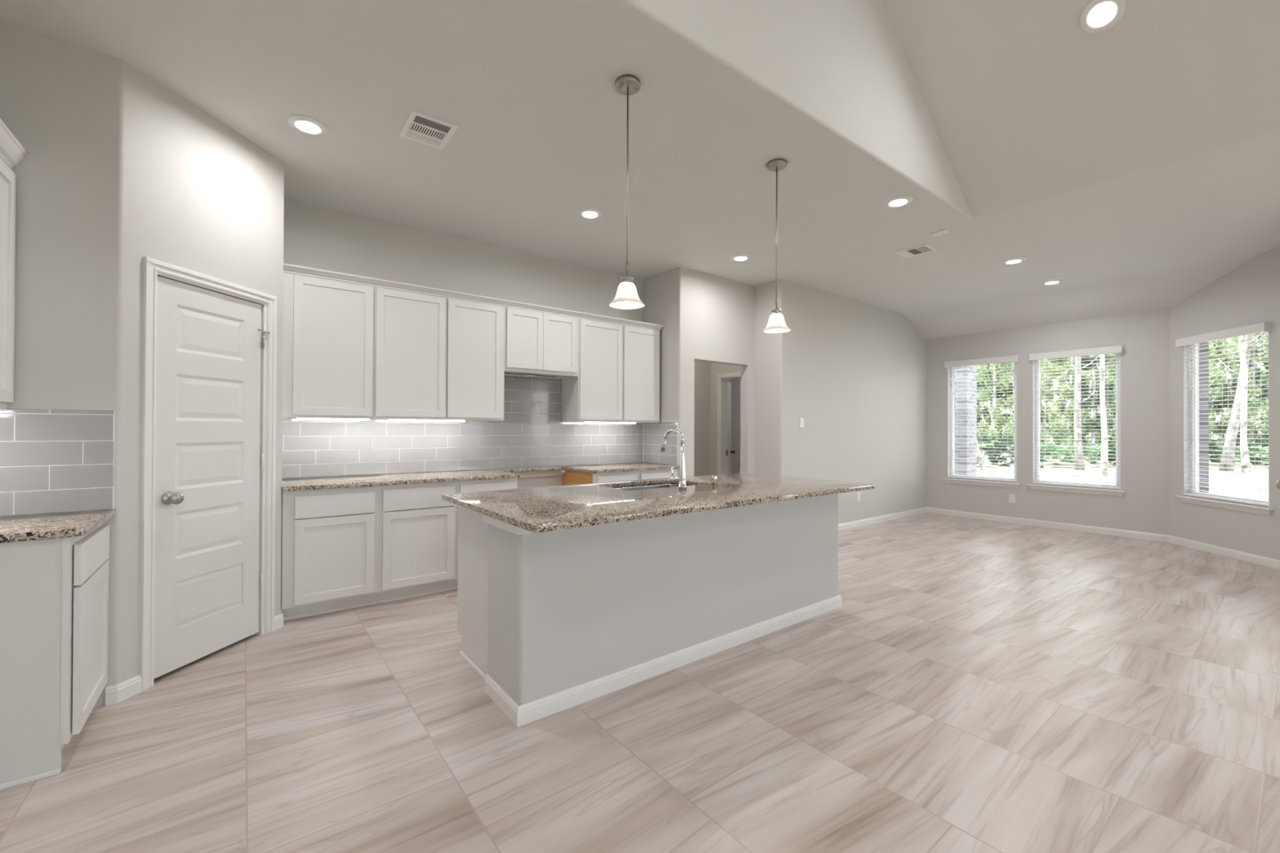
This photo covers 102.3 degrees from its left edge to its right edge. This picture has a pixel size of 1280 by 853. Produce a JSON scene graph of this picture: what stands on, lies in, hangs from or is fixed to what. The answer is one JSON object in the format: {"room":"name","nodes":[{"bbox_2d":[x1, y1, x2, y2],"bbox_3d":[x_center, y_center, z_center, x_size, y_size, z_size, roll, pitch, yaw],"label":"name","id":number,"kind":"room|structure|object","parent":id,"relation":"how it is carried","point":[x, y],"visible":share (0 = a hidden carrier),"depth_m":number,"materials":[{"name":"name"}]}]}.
{"room":"kitchen","nodes":[
{"label":"kitchen","id":0,"kind":"room"},
{"bbox_2d":[0,21,284,707],"bbox_3d":[-2.674,-0.219,2.943,0.539,3.050,1.858,0,0,8],"label":"wall","id":1,"kind":"structure","parent":0,"point":[117,169],"depth_m":2.44,"materials":[{"name":"paint"}]},
{"bbox_2d":[0,407,115,515],"bbox_3d":[-2.730,0.152,2.237,0.632,0.466,0.008,0,0,-38],"label":"tile backsplash","id":2,"kind":"structure","parent":1,"relation":"attached to","point":[52,460],"depth_m":2.31,"materials":[{"name":"tile"}]},
{"bbox_2d":[105,674,142,706],"bbox_3d":[-2.467,1.262,2.466,0.034,0.084,0.137,0,0,19],"label":"baseboard","id":3,"kind":"structure","parent":1,"relation":"attached to","point":[114,694],"depth_m":2.45,"materials":[{"name":"paint"}]},
{"bbox_2d":[139,256,276,691],"bbox_3d":[-2.436,0.235,2.931,0.173,2.144,0.780,0,0,7],"label":"door","id":4,"kind":"structure","parent":1,"relation":"in","point":[209,368],"depth_m":2.88,"materials":[{"name":"paint"}]},
{"bbox_2d":[274,609,283,630],"bbox_3d":[-2.363,1.267,3.385,0.044,0.084,0.154,0,0,-19],"label":"baseboard","id":5,"kind":"structure","parent":1,"relation":"attached to","point":[278,620],"depth_m":3.34,"materials":[{"name":"paint"}]},
{"bbox_2d":[281,197,644,488],"bbox_3d":[-1.861,-0.207,4.637,4.940,3.050,0.120,0,0,-38],"label":"wall","id":6,"kind":"structure","parent":0,"point":[315,236],"depth_m":4.63,"materials":[{"name":"paint"}]},
{"bbox_2d":[282,271,374,418],"bbox_3d":[-2.389,-0.595,3.932,0.593,1.066,0.348,0,0,-38],"label":"upper cabinet","id":7,"kind":"object","parent":6,"relation":"attached to","point":[328,348],"visible":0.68,"depth_m":3.79,"materials":[{"name":"paint"}]},
{"bbox_2d":[296,417,376,420],"bbox_3d":[-2.312,-0.061,3.898,0.575,0.024,0.056,0,0,-38],"label":"light","id":8,"kind":"object","parent":7,"relation":"attached to","point":[324,419],"visible":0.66,"depth_m":3.88,"materials":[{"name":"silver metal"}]},
{"bbox_2d":[373,286,446,419],"bbox_3d":[-1.937,-0.591,4.279,0.546,1.066,0.348,0,0,-38],"label":"upper cabinet","id":9,"kind":"object","parent":6,"relation":"attached to","point":[410,328],"visible":0.82,"depth_m":4.13,"materials":[{"name":"paint"}]},
{"bbox_2d":[380,418,464,422],"bbox_3d":[-1.776,-0.057,4.311,0.708,0.024,0.056,0,0,-38],"label":"light","id":10,"kind":"object","parent":9,"relation":"attached to","point":[393,420],"visible":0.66,"depth_m":4.26,"materials":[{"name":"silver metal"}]},
{"bbox_2d":[281,374,643,478],"bbox_3d":[-1.347,-0.047,4.951,3.496,0.904,0.008,0,0,-38],"label":"tile backsplash","id":11,"kind":"structure","parent":6,"relation":"attached to","point":[532,433],"depth_m":4.78,"materials":[{"name":"tile"}]},
{"bbox_2d":[445,297,504,421],"bbox_3d":[-1.517,-0.588,4.603,0.512,1.066,0.348,0,0,-38],"label":"upper cabinet","id":12,"kind":"object","parent":6,"relation":"attached to","point":[475,357],"visible":0.81,"depth_m":4.46,"materials":[{"name":"paint"}]},
{"bbox_2d":[511,470,563,478],"bbox_3d":[-1.106,0.472,5.117,0.766,0.063,0.033,0,0,-38],"label":"countertop","id":13,"kind":"structure","parent":6,"relation":"attached to","point":[545,473],"depth_m":5.17,"materials":[{"name":"beige stone"}]},
{"bbox_2d":[504,306,578,378],"bbox_3d":[-1.008,-0.788,4.994,0.767,0.658,0.348,0,0,-38],"label":"upper cabinet","id":14,"kind":"object","parent":6,"relation":"attached to","point":[536,343],"depth_m":4.84,"materials":[{"name":"paint"}]},
{"bbox_2d":[283,262,664,330],"bbox_3d":[-1.227,-1.108,4.808,3.496,0.054,0.375,0,0,-38],"label":"crown molding","id":15,"kind":"structure","parent":14,"relation":"attached to","point":[287,268],"depth_m":4.33,"materials":[{"name":"paint"}]},
{"bbox_2d":[561,318,622,422],"bbox_3d":[-0.491,-0.580,5.391,0.538,1.066,0.348,0,0,-38],"label":"upper cabinet","id":16,"kind":"object","parent":6,"relation":"attached to","point":[596,394],"visible":0.82,"depth_m":5.25,"materials":[{"name":"paint"}]},
{"bbox_2d":[622,324,659,422],"bbox_3d":[-0.075,-0.577,5.711,0.508,1.066,0.348,0,0,-38],"label":"upper cabinet","id":17,"kind":"object","parent":6,"relation":"attached to","point":[641,346],"visible":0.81,"depth_m":5.56,"materials":[{"name":"paint"}]},
{"bbox_2d":[0,512,1279,852],"bbox_3d":[2.600,1.385,2.740,9.960,0.120,13.420,0,0,-38],"label":"floor","id":18,"kind":"structure","parent":0,"point":[974,685],"depth_m":2.19,"materials":[{"name":"tile"}]},
{"bbox_2d":[0,524,109,790],"bbox_3d":[-2.561,0.860,2.000,0.624,0.882,0.580,0,0,-38],"label":"base cabinet","id":19,"kind":"object","parent":18,"relation":"on","point":[54,593],"visible":0.98,"depth_m":1.92,"materials":[{"name":"paint"}]},
{"bbox_2d":[0,509,115,542],"bbox_3d":[-2.551,0.402,2.007,0.641,0.031,0.588,0,0,-38],"label":"countertop","id":20,"kind":"structure","parent":19,"relation":"on","point":[16,528],"depth_m":2.04,"materials":[{"name":"beige stone"}]},
{"bbox_2d":[280,485,379,621],"bbox_3d":[-2.310,0.871,3.812,0.584,0.882,0.632,0,0,-38],"label":"base cabinet","id":21,"kind":"object","parent":18,"relation":"on","point":[331,537],"visible":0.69,"depth_m":3.56,"materials":[{"name":"paint"}]},
{"bbox_2d":[281,466,563,491],"bbox_3d":[-1.587,0.418,4.359,2.396,0.031,0.648,0,0,-38],"label":"countertop","id":22,"kind":"structure","parent":21,"relation":"on","point":[357,481],"depth_m":4.00,"materials":[{"name":"beige stone"}]},
{"bbox_2d":[377,481,456,604],"bbox_3d":[-1.859,0.874,4.159,0.554,0.882,0.632,0,0,-38],"label":"base cabinet","id":23,"kind":"object","parent":18,"relation":"on","point":[418,527],"visible":0.91,"depth_m":3.91,"materials":[{"name":"paint"}]},
{"bbox_2d":[453,477,517,590],"bbox_3d":[-1.435,0.878,4.486,0.514,0.882,0.632,0,0,-38],"label":"base cabinet","id":24,"kind":"object","parent":18,"relation":"on","point":[462,486],"visible":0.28,"depth_m":4.19,"materials":[{"name":"paint"}]},
{"bbox_2d":[562,470,638,485],"bbox_3d":[-0.407,0.886,5.275,0.532,0.882,0.632,0,0,-38],"label":"base cabinet","id":25,"kind":"object","parent":18,"relation":"on","point":[569,477],"visible":0.02,"depth_m":5.07,"materials":[{"name":"paint"}]},
{"bbox_2d":[562,462,679,473],"bbox_3d":[-0.201,0.429,5.424,1.096,0.031,0.648,0,0,-38],"label":"countertop","id":26,"kind":"structure","parent":25,"relation":"on","point":[625,467],"depth_m":5.24,"materials":[{"name":"beige stone"}]},
{"bbox_2d":[454,493,841,727],"bbox_3d":[0.178,0.878,3.409,2.559,0.882,0.992,0,0,-38],"label":"kitchen island","id":27,"kind":"object","parent":18,"relation":"on","point":[552,622],"visible":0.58,"depth_m":2.71,"materials":[{"name":"paint"}]},
{"bbox_2d":[441,472,874,533],"bbox_3d":[0.252,0.420,3.345,2.638,0.031,1.231,0,0,-38],"label":"island countertop","id":28,"kind":"structure","parent":27,"relation":"on","point":[555,508],"depth_m":2.90,"materials":[{"name":"beige stone"}]},
{"bbox_2d":[613,483,692,490],"bbox_3d":[0.099,0.543,3.623,0.790,0.212,0.475,0,0,-38],"label":"sink","id":29,"kind":"object","parent":28,"relation":"in","point":[664,485],"visible":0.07,"depth_m":3.86,"materials":[{"name":"metal"}]},
{"bbox_2d":[660,428,686,488],"bbox_3d":[0.193,0.208,3.462,0.125,0.394,0.248,0,0,-38],"label":"kitchen faucet","id":30,"kind":"object","parent":28,"relation":"on","point":[682,477],"visible":1,"depth_m":3.39,"materials":[{"name":"silver metal"}]},
{"bbox_2d":[638,468,677,479],"bbox_3d":[0.015,0.889,5.600,0.532,0.882,0.632,0,0,-38],"label":"base cabinet","id":31,"kind":"object","parent":18,"relation":"on","point":[658,473],"visible":0.05,"depth_m":5.33,"materials":[{"name":"paint"}]},
{"bbox_2d":[0,0,1279,339],"bbox_3d":[2.623,-2.574,2.767,9.980,2.436,13.420,0,0,-38],"label":"ceiling","id":32,"kind":"structure","parent":0,"point":[1133,164],"depth_m":3.27,"materials":[{"name":"paint"}]},
{"bbox_2d":[286,114,328,135],"bbox_3d":[-1.916,-1.734,2.975,0.202,0.015,0.202,0,0,-38],"label":"recessed light","id":33,"kind":"object","parent":32,"relation":"in","point":[305,124],"visible":1,"depth_m":2.96,"materials":[{"name":"white plastic"}]},
{"bbox_2d":[399,109,457,150],"bbox_3d":[-1.242,-1.734,3.021,0.249,0.010,0.306,0,0,-38],"label":"ceiling vent","id":34,"kind":"object","parent":32,"relation":"in","point":[420,127],"visible":1,"depth_m":3.01,"materials":[{"name":"white plastic"}]},
{"bbox_2d":[577,207,602,218],"bbox_3d":[-0.405,-1.722,4.173,0.202,0.015,0.202,0,0,-38],"label":"recessed light","id":35,"kind":"object","parent":32,"relation":"in","point":[587,213],"visible":1,"depth_m":4.16,"materials":[{"name":"white plastic"}]},
{"bbox_2d":[608,74,644,310],"bbox_3d":[-0.064,-1.172,2.600,0.182,1.127,0.182,0,0,-38],"label":"pendant light","id":36,"kind":"object","parent":32,"relation":"hanging from","point":[626,298],"visible":1,"depth_m":2.59,"materials":[{"name":"white glass"}]},
{"bbox_2d":[730,253,751,261],"bbox_3d":[1.022,-1.710,5.236,0.202,0.015,0.202,0,0,-38],"label":"recessed light","id":37,"kind":"object","parent":32,"relation":"in","point":[740,257],"visible":1,"depth_m":5.22,"materials":[{"name":"white plastic"}]},
{"bbox_2d":[762,158,791,333],"bbox_3d":[0.897,-1.176,3.383,0.182,1.103,0.182,0,0,-38],"label":"pendant light","id":38,"kind":"object","parent":32,"relation":"hanging from","point":[776,324],"visible":1,"depth_m":3.37,"materials":[{"name":"white glass"}]},
{"bbox_2d":[883,195,913,208],"bbox_3d":[1.972,-1.714,3.936,0.202,0.015,0.202,0,0,-38],"label":"recessed light","id":39,"kind":"object","parent":32,"relation":"in","point":[902,200],"visible":1,"depth_m":3.92,"materials":[{"name":"white plastic"}]},
{"bbox_2d":[894,243,937,257],"bbox_3d":[2.688,-1.708,5.017,0.245,0.012,0.301,0,0,-38],"label":"ceiling vent","id":40,"kind":"object","parent":32,"relation":"in","point":[924,248],"visible":1,"depth_m":5.00,"materials":[{"name":"white plastic"}]},
{"bbox_2d":[930,229,950,236],"bbox_3d":[2.653,-1.709,4.552,0.093,0.012,0.132,0,0,-38],"label":"cover plate","id":41,"kind":"object","parent":32,"relation":"attached to","point":[944,231],"visible":1,"depth_m":4.54,"materials":[{"name":"white plastic"}]},
{"bbox_2d":[1001,257,1026,264],"bbox_3d":[3.844,-1.699,5.300,0.202,0.015,0.202,0,0,-38],"label":"recessed light","id":42,"kind":"object","parent":32,"relation":"in","point":[1018,260],"visible":1,"depth_m":5.29,"materials":[{"name":"white plastic"}]},
{"bbox_2d":[1040,279,1062,284],"bbox_3d":[4.837,-1.692,6.051,0.202,0.015,0.202,0,0,-38],"label":"recessed light","id":43,"kind":"object","parent":32,"relation":"in","point":[1055,281],"visible":1,"depth_m":6.04,"materials":[{"name":"white plastic"}]},
{"bbox_2d":[1079,0,1126,33],"bbox_3d":[2.641,-2.360,2.944,0.200,0.120,0.169,0,0,40],"label":"recessed light","id":44,"kind":"object","parent":32,"relation":"in","point":[1098,15],"visible":1,"depth_m":2.95,"materials":[{"name":"white plastic"}]},
{"bbox_2d":[643,266,754,476],"bbox_3d":[0.769,-0.185,6.852,2.170,3.050,1.695,0,0,-38],"label":"wall","id":45,"kind":"structure","parent":0,"point":[707,317],"depth_m":5.83,"materials":[{"name":"paint"}]},
{"bbox_2d":[643,421,677,465],"bbox_3d":[0.221,0.181,5.774,0.008,0.468,0.595,0,0,-38],"label":"tile backsplash","id":46,"kind":"structure","parent":45,"relation":"attached to","point":[654,433],"depth_m":5.77,"materials":[{"name":"tile"}]},
{"bbox_2d":[710,362,740,475],"bbox_3d":[1.980,-0.171,8.722,2.270,3.050,3.185,0,0,-38],"label":"wall","id":47,"kind":"structure","parent":0,"point":[716,369],"depth_m":8.01,"materials":[{"name":"paint"}]},
{"bbox_2d":[716,372,740,474],"bbox_3d":[1.424,0.276,7.878,0.491,2.143,1.397,0,0,-9],"label":"door frame","id":48,"kind":"structure","parent":47,"relation":"in","point":[724,451],"depth_m":7.87,"materials":[{"name":"paint"}]},
{"bbox_2d":[754,278,926,524],"bbox_3d":[2.969,-0.175,7.228,3.683,3.050,0.400,0,0,-38],"label":"wall","id":49,"kind":"structure","parent":0,"point":[855,371],"depth_m":6.73,"materials":[{"name":"paint"}]},
{"bbox_2d":[838,506,926,530],"bbox_3d":[2.486,1.304,6.844,4.900,0.084,0.414,0,0,-38],"label":"baseboard","id":50,"kind":"structure","parent":49,"relation":"attached to","point":[857,523],"depth_m":7.29,"materials":[{"name":"paint"}]},
{"bbox_2d":[926,308,1169,535],"bbox_3d":[5.403,-0.166,7.182,0.120,3.050,2.880,0,0,-38],"label":"wall","id":51,"kind":"structure","parent":0,"point":[1144,336],"depth_m":6.68,"materials":[{"name":"paint"}]},
{"bbox_2d":[942,361,1021,488],"bbox_3d":[5.042,-0.056,7.610,0.160,1.838,1.000,0,0,-38],"label":"window","id":52,"kind":"structure","parent":51,"relation":"in","point":[952,480],"depth_m":7.75,"materials":[{"name":"plastic"}]},
{"bbox_2d":[944,355,1018,482],"bbox_3d":[5.013,-0.105,7.582,0.114,1.776,0.948,0,0,-38],"label":"window blind","id":53,"kind":"object","parent":52,"relation":"attached to","point":[980,362],"visible":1,"depth_m":7.58,"materials":[{"name":"paint"}]},
{"bbox_2d":[1026,352,1125,496],"bbox_3d":[5.699,-0.058,6.756,0.160,1.838,0.995,0,0,-38],"label":"window","id":54,"kind":"structure","parent":51,"relation":"in","point":[1036,424],"depth_m":6.81,"materials":[{"name":"plastic"}]},
{"bbox_2d":[1029,345,1123,489],"bbox_3d":[5.670,-0.107,6.728,0.114,1.776,0.943,0,0,-38],"label":"window blind","id":55,"kind":"object","parent":54,"relation":"attached to","point":[1111,349],"visible":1,"depth_m":6.69,"materials":[{"name":"paint"}]},
{"bbox_2d":[926,506,1279,569],"bbox_3d":[5.593,1.315,6.582,0.680,0.084,3.742,0,0,-23],"label":"baseboard","id":56,"kind":"structure","parent":51,"relation":"attached to","point":[1267,562],"depth_m":6.33,"materials":[{"name":"paint"}]},
{"bbox_2d":[954,342,1208,493],"bbox_3d":[5.720,-0.142,6.739,0.810,3.000,4.166,0,0,-24],"label":"brick wall","id":57,"kind":"structure","parent":0,"point":[1200,402],"depth_m":5.83,"materials":[{"name":"white brick"}]},
{"bbox_2d":[1168,247,1279,559],"bbox_3d":[6.181,-0.173,5.382,0.120,3.050,1.310,0,0,7],"label":"wall","id":58,"kind":"structure","parent":0,"point":[1249,294],"depth_m":5.30,"materials":[{"name":"paint"}]},
{"bbox_2d":[1175,331,1274,515],"bbox_3d":[6.159,-0.064,5.415,0.160,1.838,1.000,0,0,7],"label":"window","id":59,"kind":"structure","parent":58,"relation":"in","point":[1255,508],"depth_m":5.80,"materials":[{"name":"plastic"}]},
{"bbox_2d":[1175,322,1271,506],"bbox_3d":[6.119,-0.113,5.415,0.114,1.776,0.948,0,0,7],"label":"window blind","id":60,"kind":"object","parent":59,"relation":"attached to","point":[1263,326],"visible":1,"depth_m":5.38,"materials":[{"name":"paint"}]},
{"bbox_3d":[-0.549,-1.509,-1.207,0.120,5.600,10.990,0,0,-38],"label":"wall","id":61,"kind":"structure","parent":0,"visible":0},
{"bbox_2d":[0,118,26,409],"bbox_3d":[-2.584,-0.643,1.823,0.352,1.137,0.838,0,0,-38],"label":"upper cabinet","id":62,"kind":"object","parent":61,"relation":"attached to","point":[12,153],"visible":1,"depth_m":2.18,"materials":[{"name":"paint"}]},
{"label":"outside","id":63,"kind":"structure","parent":0,"visible":0},
{"bbox_2d":[977,440,1268,500],"bbox_3d":[17.681,1.808,26.204,120.000,0.300,120.000,0,0,-38],"label":"ground","id":64,"kind":"structure","parent":63,"point":[1055,468],"depth_m":16.81,"materials":[{"name":"beige soil"}]},
{"bbox_2d":[955,364,977,475],"bbox_3d":[5.580,-0.152,9.601,0.450,3.350,1.080,0,0,-38],"label":"brick pier","id":65,"kind":"structure","parent":64,"relation":"on","point":[967,436],"depth_m":9.13,"materials":[{"name":"white brick"}]},
{"bbox_2d":[977,441,985,471],"bbox_3d":[11.284,-2.948,18.438,2.151,9.116,1.426,0,0,13],"label":"tree","id":66,"kind":"object","parent":64,"relation":"on","point":[981,468],"visible":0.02,"depth_m":18.44,"materials":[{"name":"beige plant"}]},
{"bbox_2d":[977,364,988,433],"bbox_3d":[16.733,-2.299,26.419,2.020,7.930,2.092,0,0,-38],"label":"tree","id":67,"kind":"object","parent":64,"relation":"on","point":[982,381],"visible":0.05,"depth_m":25.79,"materials":[{"name":"green plant"}]},
{"bbox_2d":[977,435,998,465],"bbox_3d":[14.891,1.122,22.295,0.995,1.504,1.005,0,0,24],"label":"shrub","id":68,"kind":"object","parent":64,"relation":"on","point":[984,440],"visible":0.25,"depth_m":22.05,"materials":[{"name":"green plant"}]},
{"bbox_2d":[977,364,1013,444],"bbox_3d":[19.862,-2.404,29.020,2.031,8.185,2.046,0,0,0],"label":"tree","id":69,"kind":"object","parent":64,"relation":"on","point":[1008,393],"visible":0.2,"depth_m":28.41,"materials":[{"name":"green plant"}]},
{"bbox_2d":[977,361,1013,462],"bbox_3d":[16.357,-1.654,23.670,2.001,6.596,1.820,0,0,-38],"label":"tree","id":70,"kind":"object","parent":64,"relation":"on","point":[993,428],"visible":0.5,"depth_m":23.76,"materials":[{"name":"green plant"}]},
{"bbox_2d":[977,364,1013,447],"bbox_3d":[25.889,-2.956,37.574,4.048,9.601,3.824,0,0,-38],"label":"tree","id":71,"kind":"object","parent":64,"relation":"on","point":[1005,368],"visible":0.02,"depth_m":37.17,"materials":[{"name":"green plant"}]},
{"bbox_2d":[984,435,1013,466],"bbox_3d":[14.488,1.111,20.729,1.020,1.566,1.009,0,0,1],"label":"shrub","id":72,"kind":"object","parent":64,"relation":"on","point":[998,459],"visible":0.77,"depth_m":20.57,"materials":[{"name":"green plant"}]},
{"bbox_2d":[986,362,1013,448],"bbox_3d":[19.156,-2.428,26.642,1.859,8.207,1.819,0,0,-29],"label":"tree","id":73,"kind":"object","parent":64,"relation":"on","point":[1002,382],"visible":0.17,"depth_m":26.76,"materials":[{"name":"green plant"}]},
{"bbox_2d":[995,364,1013,453],"bbox_3d":[23.895,-2.892,32.613,2.560,9.370,2.546,0,0,-38],"label":"tree","id":74,"kind":"object","parent":64,"relation":"on","point":[1002,402],"visible":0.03,"depth_m":32.60,"materials":[{"name":"green plant"}]},
{"bbox_2d":[1040,359,1064,445],"bbox_3d":[22.957,-2.952,29.600,2.167,9.307,2.206,0,0,19],"label":"tree","id":75,"kind":"object","parent":64,"relation":"on","point":[1056,415],"visible":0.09,"depth_m":29.20,"materials":[{"name":"green plant"}]},
{"bbox_2d":[1040,357,1074,461],"bbox_3d":[19.199,-1.865,24.040,1.773,7.051,1.830,0,0,20],"label":"tree","id":76,"kind":"object","parent":64,"relation":"on","point":[1059,425],"visible":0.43,"depth_m":23.79,"materials":[{"name":"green plant"}]},
{"bbox_2d":[1043,443,1074,465],"bbox_3d":[16.674,1.120,20.481,1.028,0.923,0.987,0,0,-38],"label":"shrub","id":77,"kind":"object","parent":64,"relation":"on","point":[1061,451],"visible":0.86,"depth_m":20.44,"materials":[{"name":"green plant"}]},
{"bbox_2d":[1046,358,1075,453],"bbox_3d":[26.613,-2.954,32.563,2.304,9.370,2.328,0,0,-22],"label":"tree","id":78,"kind":"object","parent":64,"relation":"on","point":[1059,378],"visible":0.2,"depth_m":32.41,"materials":[{"name":"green plant"}]},
{"bbox_2d":[1040,355,1098,445],"bbox_3d":[30.695,-2.707,37.571,4.252,9.899,4.025,0,0,-38],"label":"tree","id":79,"kind":"object","parent":64,"relation":"on","point":[1085,372],"visible":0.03,"depth_m":36.84,"materials":[{"name":"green plant"}]},
{"bbox_2d":[1050,356,1090,455],"bbox_3d":[22.276,-2.020,26.640,1.817,7.412,1.988,0,0,-16],"label":"tree","id":80,"kind":"object","parent":64,"relation":"on","point":[1064,392],"visible":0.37,"depth_m":26.49,"materials":[{"name":"green plant"}]},
{"bbox_2d":[1074,355,1099,470],"bbox_3d":[16.488,-3.981,19.312,1.483,11.208,1.482,0,0,40],"label":"tree","id":81,"kind":"object","parent":64,"relation":"on","point":[1079,460],"visible":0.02,"depth_m":19.19,"materials":[{"name":"grey plant"}]},
{"bbox_2d":[1069,444,1112,465],"bbox_3d":[18.112,1.127,20.719,1.061,0.832,1.026,0,0,-6],"label":"shrub","id":82,"kind":"object","parent":64,"relation":"on","point":[1089,454],"visible":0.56,"depth_m":20.51,"materials":[{"name":"green plant"}]},
{"bbox_2d":[1071,354,1115,462],"bbox_3d":[21.164,-1.680,23.940,1.783,6.693,1.695,0,0,-38],"label":"tree","id":83,"kind":"object","parent":64,"relation":"on","point":[1093,397],"visible":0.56,"depth_m":23.86,"materials":[{"name":"green plant"}]},
{"bbox_2d":[1074,355,1115,457],"bbox_3d":[25.868,-2.063,29.104,2.068,8.223,2.090,0,0,34],"label":"tree","id":84,"kind":"object","parent":64,"relation":"on","point":[1097,414],"visible":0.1,"depth_m":29.05,"materials":[{"name":"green plant"}]},
{"bbox_2d":[1089,436,1115,464],"bbox_3d":[20.079,1.142,22.281,0.847,1.381,0.856,0,0,-8],"label":"shrub","id":85,"kind":"object","parent":64,"relation":"on","point":[1096,438],"visible":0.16,"depth_m":22.36,"materials":[{"name":"green plant"}]},
{"bbox_2d":[1099,354,1107,476],"bbox_3d":[14.870,-4.103,16.763,1.470,11.404,1.745,0,0,-33],"label":"tree","id":86,"kind":"object","parent":64,"relation":"on","point":[1103,415],"visible":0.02,"depth_m":16.53,"materials":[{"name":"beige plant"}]},
{"bbox_2d":[1095,353,1115,447],"bbox_3d":[24.575,-2.287,26.528,1.873,7.954,1.826,0,0,1],"label":"tree","id":87,"kind":"object","parent":64,"relation":"on","point":[1108,371],"visible":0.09,"depth_m":26.49,"materials":[{"name":"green plant"}]},
{"bbox_2d":[1097,444,1115,466],"bbox_3d":[19.045,1.128,20.497,0.956,1.407,0.966,0,0,2],"label":"shrub","id":88,"kind":"object","parent":64,"relation":"on","point":[1112,446],"visible":0.2,"depth_m":20.52,"materials":[{"name":"green plant"}]},
{"bbox_2d":[1208,443,1222,462],"bbox_3d":[22.748,1.144,20.568,0.947,0.935,0.932,0,0,-38],"label":"shrub","id":89,"kind":"object","parent":64,"relation":"on","point":[1213,452],"visible":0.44,"depth_m":20.36,"materials":[{"name":"green plant"}]},
{"bbox_2d":[1208,338,1226,435],"bbox_3d":[26.156,-1.987,24.127,1.643,7.349,1.608,0,0,-17],"label":"tree","id":90,"kind":"object","parent":64,"relation":"on","point":[1211,390],"visible":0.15,"depth_m":23.78,"materials":[{"name":"green plant"}]},
{"bbox_2d":[1208,341,1231,450],"bbox_3d":[40.157,-2.671,37.571,4.252,9.899,4.025,0,0,-38],"label":"tree","id":91,"kind":"object","parent":64,"relation":"on","point":[1219,440],"visible":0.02,"depth_m":36.16,"materials":[{"name":"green plant"}]},
{"bbox_2d":[1208,342,1259,438],"bbox_3d":[48.649,-2.609,43.071,4.252,9.899,4.025,0,0,-38],"label":"tree","id":92,"kind":"object","parent":64,"relation":"on","point":[1228,342],"visible":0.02,"depth_m":43.02,"materials":[{"name":"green plant"}]},
{"bbox_2d":[1208,336,1263,429],"bbox_3d":[37.038,-3.312,32.073,2.140,10.172,2.077,0,0,28],"label":"tree","id":93,"kind":"object","parent":64,"relation":"on","point":[1224,351],"visible":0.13,"depth_m":32.23,"materials":[{"name":"green plant"}]},
{"bbox_2d":[1208,333,1266,451],"bbox_3d":[30.577,-1.890,26.517,1.914,7.217,1.902,0,0,32],"label":"tree","id":94,"kind":"object","parent":64,"relation":"on","point":[1216,406],"visible":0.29,"depth_m":26.52,"materials":[{"name":"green plant"}]},
{"bbox_2d":[1215,444,1262,465],"bbox_3d":[23.990,1.148,20.605,1.064,0.890,1.029,0,0,-6],"label":"shrub","id":95,"kind":"object","parent":64,"relation":"on","point":[1251,454],"visible":0.39,"depth_m":20.42,"materials":[{"name":"green plant"}]},
{"bbox_2d":[1217,332,1262,473],"bbox_3d":[21.194,-3.871,18.093,1.498,11.006,1.470,0,0,14],"label":"tree","id":96,"kind":"object","parent":64,"relation":"on","point":[1244,411],"visible":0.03,"depth_m":18.01,"materials":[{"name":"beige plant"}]},
{"bbox_2d":[1216,339,1268,446],"bbox_3d":[44.812,-2.885,37.574,4.048,9.601,3.824,0,0,-38],"label":"tree","id":97,"kind":"object","parent":64,"relation":"on","point":[1262,340],"visible":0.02,"depth_m":37.40,"materials":[{"name":"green plant"}]},
{"bbox_2d":[1218,331,1268,471],"bbox_3d":[22.501,-3.500,18.890,2.081,10.322,1.806,0,0,-4],"label":"tree","id":98,"kind":"object","parent":64,"relation":"on","point":[1233,420],"visible":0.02,"depth_m":18.92,"materials":[{"name":"grey plant"}]},
{"bbox_2d":[1222,335,1268,454],"bbox_3d":[34.750,-2.528,29.432,2.151,8.547,2.168,0,0,-13],"label":"tree","id":99,"kind":"object","parent":64,"relation":"on","point":[1259,347],"visible":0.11,"depth_m":28.80,"materials":[{"name":"green plant"}]},
{"bbox_2d":[1226,331,1268,462],"bbox_3d":[28.122,-2.420,23.631,1.662,8.213,1.716,0,0,1],"label":"tree","id":100,"kind":"object","parent":64,"relation":"on","point":[1251,424],"visible":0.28,"depth_m":23.61,"materials":[{"name":"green plant"}]},
{"bbox_2d":[1235,436,1268,465],"bbox_3d":[26.606,1.166,22.265,0.953,1.486,0.963,0,0,-18],"label":"shrub","id":101,"kind":"object","parent":64,"relation":"on","point":[1262,441],"visible":0.22,"depth_m":22.11,"materials":[{"name":"green plant"}]},
{"bbox_2d":[1250,444,1268,467],"bbox_3d":[25.140,1.152,20.465,1.043,0.940,1.078,0,0,3],"label":"shrub","id":102,"kind":"object","parent":64,"relation":"on","point":[1260,446],"visible":0.21,"depth_m":20.66,"materials":[{"name":"green plant"}]},
{"bbox_2d":[1255,334,1268,441],"bbox_3d":[32.862,-2.497,26.395,1.888,8.430,1.805,0,0,-38],"label":"tree","id":103,"kind":"object","parent":64,"relation":"on","point":[1263,377],"visible":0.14,"depth_m":26.88,"materials":[{"name":"green plant"}]},
{"bbox_2d":[1255,345,1268,454],"bbox_3d":[40.334,-2.801,32.584,2.485,9.520,2.514,0,0,38],"label":"tree","id":104,"kind":"object","parent":64,"relation":"on","point":[1264,363],"visible":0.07,"depth_m":32.71,"materials":[{"name":"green plant"}]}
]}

